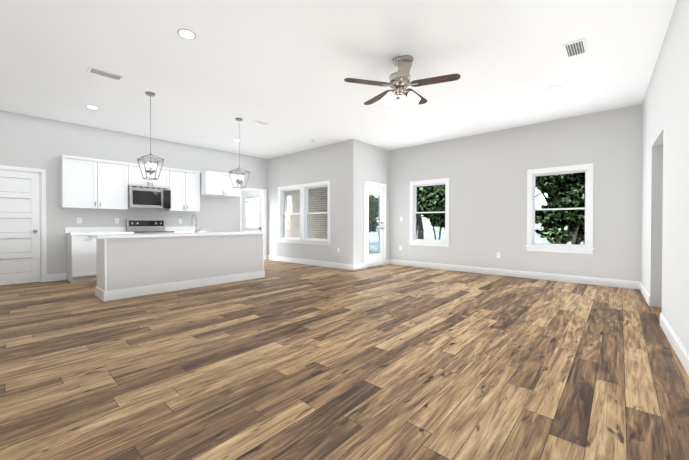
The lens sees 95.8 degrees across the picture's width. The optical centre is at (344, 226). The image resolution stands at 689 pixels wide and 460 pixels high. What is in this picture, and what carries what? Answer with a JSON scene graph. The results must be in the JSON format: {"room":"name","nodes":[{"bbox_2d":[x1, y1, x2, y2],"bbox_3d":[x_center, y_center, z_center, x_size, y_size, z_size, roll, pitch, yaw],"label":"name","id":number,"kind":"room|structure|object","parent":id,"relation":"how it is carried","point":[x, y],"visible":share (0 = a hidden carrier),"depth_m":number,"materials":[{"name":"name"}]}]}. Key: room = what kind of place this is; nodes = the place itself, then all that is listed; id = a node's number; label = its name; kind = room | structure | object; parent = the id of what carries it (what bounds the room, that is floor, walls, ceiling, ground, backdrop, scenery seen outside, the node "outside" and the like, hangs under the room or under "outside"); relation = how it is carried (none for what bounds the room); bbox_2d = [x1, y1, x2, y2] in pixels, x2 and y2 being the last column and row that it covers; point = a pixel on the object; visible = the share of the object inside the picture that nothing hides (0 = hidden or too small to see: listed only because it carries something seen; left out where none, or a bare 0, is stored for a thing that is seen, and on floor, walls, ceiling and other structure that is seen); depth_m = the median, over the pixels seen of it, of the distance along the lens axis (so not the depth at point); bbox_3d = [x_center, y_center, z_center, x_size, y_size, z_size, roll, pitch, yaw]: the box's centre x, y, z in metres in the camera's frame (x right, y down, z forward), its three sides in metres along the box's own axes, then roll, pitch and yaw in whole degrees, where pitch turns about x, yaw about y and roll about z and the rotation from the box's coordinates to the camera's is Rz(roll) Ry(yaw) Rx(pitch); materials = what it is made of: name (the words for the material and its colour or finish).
{"room":"empty living room","nodes":[
{"label":"empty living room","id":0,"kind":"room"},
{"bbox_2d":[0,110,267,279],"bbox_3d":[-4.736,-0.505,6.886,0.150,3.050,7.070,0,1,42],"label":"wall","id":1,"kind":"structure","parent":0,"point":[27,141],"depth_m":6.44,"materials":[{"name":"paint"}]},
{"bbox_2d":[0,170,40,285],"bbox_3d":[-5.901,0.018,5.447,0.120,2.007,0.823,0,1,42],"label":"pantry door","id":2,"kind":"structure","parent":1,"relation":"in","point":[19,227],"depth_m":5.58,"materials":[{"name":"white wood"}]},
{"bbox_2d":[0,165,46,281],"bbox_3d":[-5.958,-0.017,5.497,0.168,2.100,0.985,0,1,42],"label":"door frame","id":3,"kind":"structure","parent":1,"relation":"attached to","point":[43,252],"depth_m":5.78,"materials":[{"name":"white wood"}]},
{"bbox_2d":[60,155,128,209],"bbox_3d":[-4.978,-0.847,6.228,0.350,0.975,1.030,0,1,42],"label":"upper cabinet","id":4,"kind":"object","parent":1,"relation":"attached to","point":[89,183],"visible":1,"depth_m":6.09,"materials":[{"name":"white wood"}]},
{"bbox_2d":[128,163,169,187],"bbox_3d":[-4.371,-1.108,6.910,0.350,0.465,0.796,0,1,42],"label":"upper cabinet","id":5,"kind":"object","parent":1,"relation":"attached to","point":[135,177],"visible":0.83,"depth_m":6.77,"materials":[{"name":"white wood"}]},
{"bbox_2d":[128,185,170,208],"bbox_3d":[-4.336,-0.640,6.883,0.446,0.460,0.790,0,1,42],"label":"microwave","id":6,"kind":"object","parent":5,"relation":"attached to","point":[145,197],"visible":1,"depth_m":6.74,"materials":[{"name":"silver metal"}]},
{"bbox_2d":[47,255,267,281],"bbox_3d":[-4.625,0.952,6.901,0.014,0.135,6.920,0,1,42],"label":"baseboard","id":7,"kind":"structure","parent":1,"relation":"attached to","point":[56,277],"depth_m":5.92,"materials":[{"name":"white wood"}]},
{"bbox_2d":[165,168,200,211],"bbox_3d":[-3.877,-0.859,7.471,0.350,0.975,0.690,0,1,42],"label":"upper cabinet","id":8,"kind":"object","parent":1,"relation":"attached to","point":[184,185],"visible":0.94,"depth_m":7.36,"materials":[{"name":"white wood"}]},
{"bbox_2d":[200,171,239,197],"bbox_3d":[-3.232,-1.071,7.986,0.630,0.560,0.900,0,1,42],"label":"upper cabinet","id":9,"kind":"object","parent":1,"relation":"attached to","point":[215,184],"visible":0.9,"depth_m":7.72,"materials":[{"name":"white wood"}]},
{"bbox_2d":[242,190,263,231],"bbox_3d":[-2.559,-0.013,8.746,0.642,2.005,0.353,0,1,42],"label":"kitchen door","id":10,"kind":"structure","parent":1,"relation":"in","point":[253,194],"depth_m":8.69,"materials":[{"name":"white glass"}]},
{"bbox_2d":[239,187,266,259],"bbox_3d":[-2.718,-0.065,9.156,0.168,2.125,0.890,0,1,42],"label":"door frame","id":11,"kind":"structure","parent":1,"relation":"attached to","point":[264,215],"depth_m":9.37,"materials":[{"name":"white wood"}]},
{"bbox_2d":[268,139,357,264],"bbox_3d":[-1.070,-0.520,8.461,3.550,3.050,0.150,0,1,42],"label":"wall","id":12,"kind":"structure","parent":0,"point":[336,164],"depth_m":7.74,"materials":[{"name":"paint"}]},
{"bbox_2d":[277,184,301,243],"bbox_3d":[-1.501,-0.351,8.814,1.100,1.615,0.195,0,1,42],"label":"window","id":13,"kind":"structure","parent":12,"relation":"in","point":[282,238],"depth_m":8.99,"materials":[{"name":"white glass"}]},
{"bbox_2d":[268,255,353,269],"bbox_3d":[-1.063,0.938,8.359,3.414,0.135,0.014,0,1,42],"label":"baseboard","id":14,"kind":"structure","parent":12,"relation":"attached to","point":[317,263],"depth_m":8.12,"materials":[{"name":"white wood"}]},
{"bbox_2d":[302,180,330,245],"bbox_3d":[-0.715,-0.345,8.118,1.100,1.615,0.195,0,1,42],"label":"window","id":15,"kind":"structure","parent":12,"relation":"in","point":[306,187],"depth_m":8.24,"materials":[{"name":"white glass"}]},
{"bbox_2d":[0,0,676,158],"bbox_3d":[-0.795,-2.068,4.496,9.200,0.120,8.740,0,1,42],"label":"ceiling","id":16,"kind":"structure","parent":0,"point":[283,69],"depth_m":3.84,"materials":[{"name":"paint"}]},
{"bbox_2d":[86,105,98,108],"bbox_3d":[-4.248,-2.011,5.243,0.176,0.007,0.176,0,1,42],"label":"recessed light","id":17,"kind":"object","parent":16,"relation":"in","point":[91,107],"visible":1,"depth_m":5.24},
{"bbox_2d":[87,66,123,80],"bbox_3d":[-3.129,-2.000,4.079,0.200,0.009,0.360,0,1,42],"label":"ceiling vent","id":18,"kind":"object","parent":16,"relation":"in","point":[104,73],"visible":0.94,"depth_m":4.06,"materials":[{"name":"white metal"}]},
{"bbox_2d":[137,92,163,179],"bbox_3d":[-2.925,-1.364,4.692,0.288,1.292,0.288,0,1,42],"label":"pendant lantern","id":19,"kind":"object","parent":16,"relation":"hanging from","point":[149,165],"visible":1,"depth_m":4.69,"materials":[{"name":"silver metal"}]},
{"bbox_2d":[177,29,195,38],"bbox_3d":[-1.632,-1.992,3.220,0.176,0.007,0.176,0,1,42],"label":"recessed light","id":20,"kind":"object","parent":16,"relation":"in","point":[186,33],"visible":1,"depth_m":3.21,"materials":[{"name":"white plastic"}]},
{"bbox_2d":[229,118,249,187],"bbox_3d":[-1.974,-1.375,5.841,0.288,1.292,0.288,0,1,42],"label":"pendant lantern","id":21,"kind":"object","parent":16,"relation":"hanging from","point":[240,179],"visible":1,"depth_m":5.84,"materials":[{"name":"silver metal"}]},
{"bbox_2d":[255,120,267,124],"bbox_3d":[-1.612,-2.018,6.048,0.120,0.009,0.260,0,1,42],"label":"ceiling vent","id":22,"kind":"object","parent":16,"relation":"in","point":[260,122],"visible":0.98,"depth_m":6.02,"materials":[{"name":"white metal"}]},
{"bbox_2d":[344,55,460,111],"bbox_3d":[0.691,-1.714,3.774,1.309,0.574,1.264,0,1,42],"label":"ceiling fan","id":23,"kind":"object","parent":16,"relation":"hanging from","point":[399,83],"visible":1,"depth_m":3.63,"materials":[{"name":"silver metal"}]},
{"bbox_2d":[546,86,560,90],"bbox_3d":[3.036,-2.005,4.524,0.176,0.007,0.176,0,1,42],"label":"recessed light","id":24,"kind":"object","parent":16,"relation":"in","point":[554,88],"visible":1,"depth_m":4.50,"materials":[{"name":"white plastic"}]},
{"bbox_2d":[562,38,587,58],"bbox_3d":[2.588,-1.994,3.491,0.200,0.009,0.360,0,1,42],"label":"ceiling vent","id":25,"kind":"object","parent":16,"relation":"in","point":[575,48],"visible":0.98,"depth_m":3.48,"materials":[{"name":"white metal"}]},
{"bbox_2d":[0,259,688,459],"bbox_3d":[-0.458,1.095,4.228,10.100,0.100,8.740,0,1,42],"label":"floor","id":26,"kind":"structure","parent":0,"point":[281,360],"depth_m":2.29,"materials":[{"name":"brown wood"}]},
{"bbox_2d":[65,227,133,282],"bbox_3d":[-4.843,0.516,6.183,0.630,1.020,0.982,0,1,42],"label":"base cabinet","id":27,"kind":"object","parent":26,"relation":"on","point":[81,256],"visible":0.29,"depth_m":5.83,"materials":[{"name":"white wood"}]},
{"bbox_2d":[126,219,173,233],"bbox_3d":[-4.232,0.425,6.805,0.698,1.190,0.745,0,1,42],"label":"range","id":28,"kind":"object","parent":26,"relation":"on","point":[142,226],"visible":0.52,"depth_m":6.90,"materials":[{"name":"silver metal"}]},
{"bbox_2d":[95,234,263,300],"bbox_3d":[-2.707,0.593,5.520,0.578,0.880,2.632,0,1,42],"label":"kitchen island","id":29,"kind":"object","parent":26,"relation":"on","point":[131,265],"depth_m":5.03,"materials":[{"name":"paint"}]},
{"bbox_2d":[88,231,266,237],"bbox_3d":[-2.710,0.133,5.492,0.599,0.040,2.740,0,1,42],"label":"island countertop","id":30,"kind":"structure","parent":29,"relation":"on","point":[249,232],"depth_m":4.85,"materials":[{"name":"white stone"}]},
{"bbox_2d":[192,214,199,233],"bbox_3d":[-2.622,-0.053,5.489,0.218,0.331,0.107,0,1,42],"label":"faucet","id":31,"kind":"object","parent":30,"relation":"on","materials":[{"name":"silver metal"}]},
{"bbox_2d":[165,226,205,232],"bbox_3d":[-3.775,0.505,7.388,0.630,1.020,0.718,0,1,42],"label":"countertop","id":32,"kind":"structure","parent":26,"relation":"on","point":[183,229],"depth_m":7.51,"materials":[{"name":"white stone"}]},
{"bbox_2d":[358,141,389,263],"bbox_3d":[0.756,-0.516,7.959,0.150,3.050,1.520,0,1,42],"label":"wall","id":33,"kind":"structure","parent":0,"point":[373,163],"depth_m":7.71,"materials":[{"name":"paint"}]},
{"bbox_2d":[353,259,389,270],"bbox_3d":[0.713,0.943,7.801,0.014,0.135,1.534,0,1,42],"label":"baseboard","id":34,"kind":"structure","parent":33,"relation":"attached to","point":[358,266],"depth_m":7.42,"materials":[{"name":"white wood"}]},
{"bbox_2d":[364,181,385,268],"bbox_3d":[0.729,-0.053,7.920,0.168,2.125,0.930,0,1,42],"label":"door frame","id":35,"kind":"structure","parent":33,"relation":"attached to","point":[373,184],"depth_m":7.77,"materials":[{"name":"white wood"}]},
{"bbox_2d":[367,186,383,266],"bbox_3d":[0.744,-0.005,7.907,0.214,2.005,0.718,0,1,42],"label":"door","id":36,"kind":"structure","parent":33,"relation":"in","point":[374,259],"depth_m":7.97,"materials":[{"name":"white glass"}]},
{"bbox_2d":[390,104,641,280],"bbox_3d":[3.156,-0.504,6.748,5.050,3.050,0.150,0,1,42],"label":"wall","id":37,"kind":"structure","parent":0,"point":[485,174],"depth_m":6.30,"materials":[{"name":"paint"}]},
{"bbox_2d":[408,178,449,246],"bbox_3d":[2.097,-0.340,7.658,1.070,1.615,0.195,0,1,42],"label":"window","id":38,"kind":"structure","parent":37,"relation":"in","point":[414,185],"depth_m":7.68,"materials":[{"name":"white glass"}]},
{"bbox_2d":[390,259,639,289],"bbox_3d":[3.046,0.953,6.751,4.900,0.135,0.014,0,1,42],"label":"baseboard","id":39,"kind":"structure","parent":37,"relation":"attached to","point":[629,284],"depth_m":6.18,"materials":[{"name":"white wood"}]},
{"bbox_2d":[525,163,593,253],"bbox_3d":[4.070,-0.324,5.911,1.070,1.615,0.195,0,1,42],"label":"window","id":40,"kind":"structure","parent":37,"relation":"in","point":[586,248],"depth_m":5.84,"materials":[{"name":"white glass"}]},
{"bbox_2d":[641,0,688,352],"bbox_3d":[2.108,-0.456,1.647,0.150,3.050,8.890,0,1,40],"label":"wall","id":41,"kind":"structure","parent":0,"point":[665,208],"depth_m":3.00,"materials":[{"name":"paint"}]},
{"bbox_2d":[640,281,688,375],"bbox_3d":[2.092,1.000,1.770,0.014,0.135,8.740,0,1,40],"label":"baseboard","id":42,"kind":"structure","parent":41,"relation":"attached to","point":[680,350],"depth_m":2.73,"materials":[{"name":"white wood"}]},
{"label":"outside","id":43,"kind":"structure","parent":0,"visible":0},
{"bbox_2d":[369,230,583,253],"bbox_3d":[2.304,1.243,17.652,100.000,0.050,90.000,0,1,42],"label":"ground","id":44,"kind":"structure","parent":43,"point":[427,234],"depth_m":29.34,"materials":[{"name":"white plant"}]},
{"bbox_2d":[285,187,327,238],"bbox_3d":[-1.771,-0.674,11.485,4.450,3.900,0.250,0,1,42],"label":"brick wall","id":45,"kind":"structure","parent":44,"relation":"on","point":[320,200],"depth_m":10.76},
{"bbox_2d":[369,195,378,227],"bbox_3d":[-0.193,-0.733,13.600,5.177,4.044,3.840,0,1,42],"label":"tree","id":46,"kind":"object","parent":44,"relation":"on","point":[373,211],"depth_m":12.22,"materials":[{"name":"green plant"}]},
{"bbox_2d":[369,195,378,236],"bbox_3d":[1.377,-0.683,20.235,4.633,3.823,3.821,0,1,42],"label":"tree","id":47,"kind":"object","parent":44,"relation":"on","point":[373,218],"depth_m":19.68,"materials":[{"name":"green plant"}]},
{"bbox_2d":[369,186,428,212],"bbox_3d":[2.430,-3.038,16.942,8.460,8.589,7.774,0,1,42],"label":"tree","id":48,"kind":"object","parent":44,"relation":"on","point":[370,197],"depth_m":18.13,"materials":[{"name":"green plant"}]},
{"bbox_2d":[377,201,423,238],"bbox_3d":[3.998,-3.482,17.306,7.963,9.488,6.941,0,1,42],"label":"tree","id":49,"kind":"object","parent":44,"relation":"on","point":[420,231],"depth_m":17.83,"materials":[{"name":"green plant"}]},
{"bbox_2d":[370,185,444,233],"bbox_3d":[2.522,-0.586,13.454,3.879,3.750,3.043,0,1,42],"label":"tree","id":50,"kind":"object","parent":44,"relation":"on","point":[425,197],"depth_m":13.14,"materials":[{"name":"green plant"}]},
{"bbox_2d":[416,185,444,238],"bbox_3d":[3.093,-1.575,13.690,3.345,5.720,3.891,0,1,42],"label":"tree","id":51,"kind":"object","parent":44,"relation":"on","point":[434,205],"depth_m":13.87,"materials":[{"name":"green plant"}]},
{"bbox_2d":[421,185,444,239],"bbox_3d":[4.973,-1.221,16.414,4.054,4.963,4.677,0,1,42],"label":"tree","id":52,"kind":"object","parent":44,"relation":"on","point":[440,215],"depth_m":15.78,"materials":[{"name":"green plant"}]},
{"bbox_2d":[428,186,444,233],"bbox_3d":[5.479,-0.865,14.873,3.038,4.279,3.208,0,1,42],"label":"tree","id":53,"kind":"object","parent":44,"relation":"on","point":[436,217],"depth_m":15.37,"materials":[{"name":"green plant"}]},
{"bbox_2d":[420,174,561,223],"bbox_3d":[4.531,-0.895,10.000,4.535,4.431,4.641,0,1,42],"label":"tree","id":54,"kind":"object","parent":44,"relation":"on","point":[441,198],"depth_m":11.09,"materials":[{"name":"green plant"}]},
{"bbox_2d":[535,172,584,244],"bbox_3d":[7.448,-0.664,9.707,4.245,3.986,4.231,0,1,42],"label":"tree","id":55,"kind":"object","parent":44,"relation":"on","point":[549,226],"depth_m":9.48,"materials":[{"name":"green plant"}]},
{"bbox_2d":[539,173,584,238],"bbox_3d":[8.090,-0.674,9.241,4.130,4.008,4.170,0,1,42],"label":"tree","id":56,"kind":"object","parent":44,"relation":"on","point":[582,227],"depth_m":9.29,"materials":[{"name":"green plant"}]}
]}

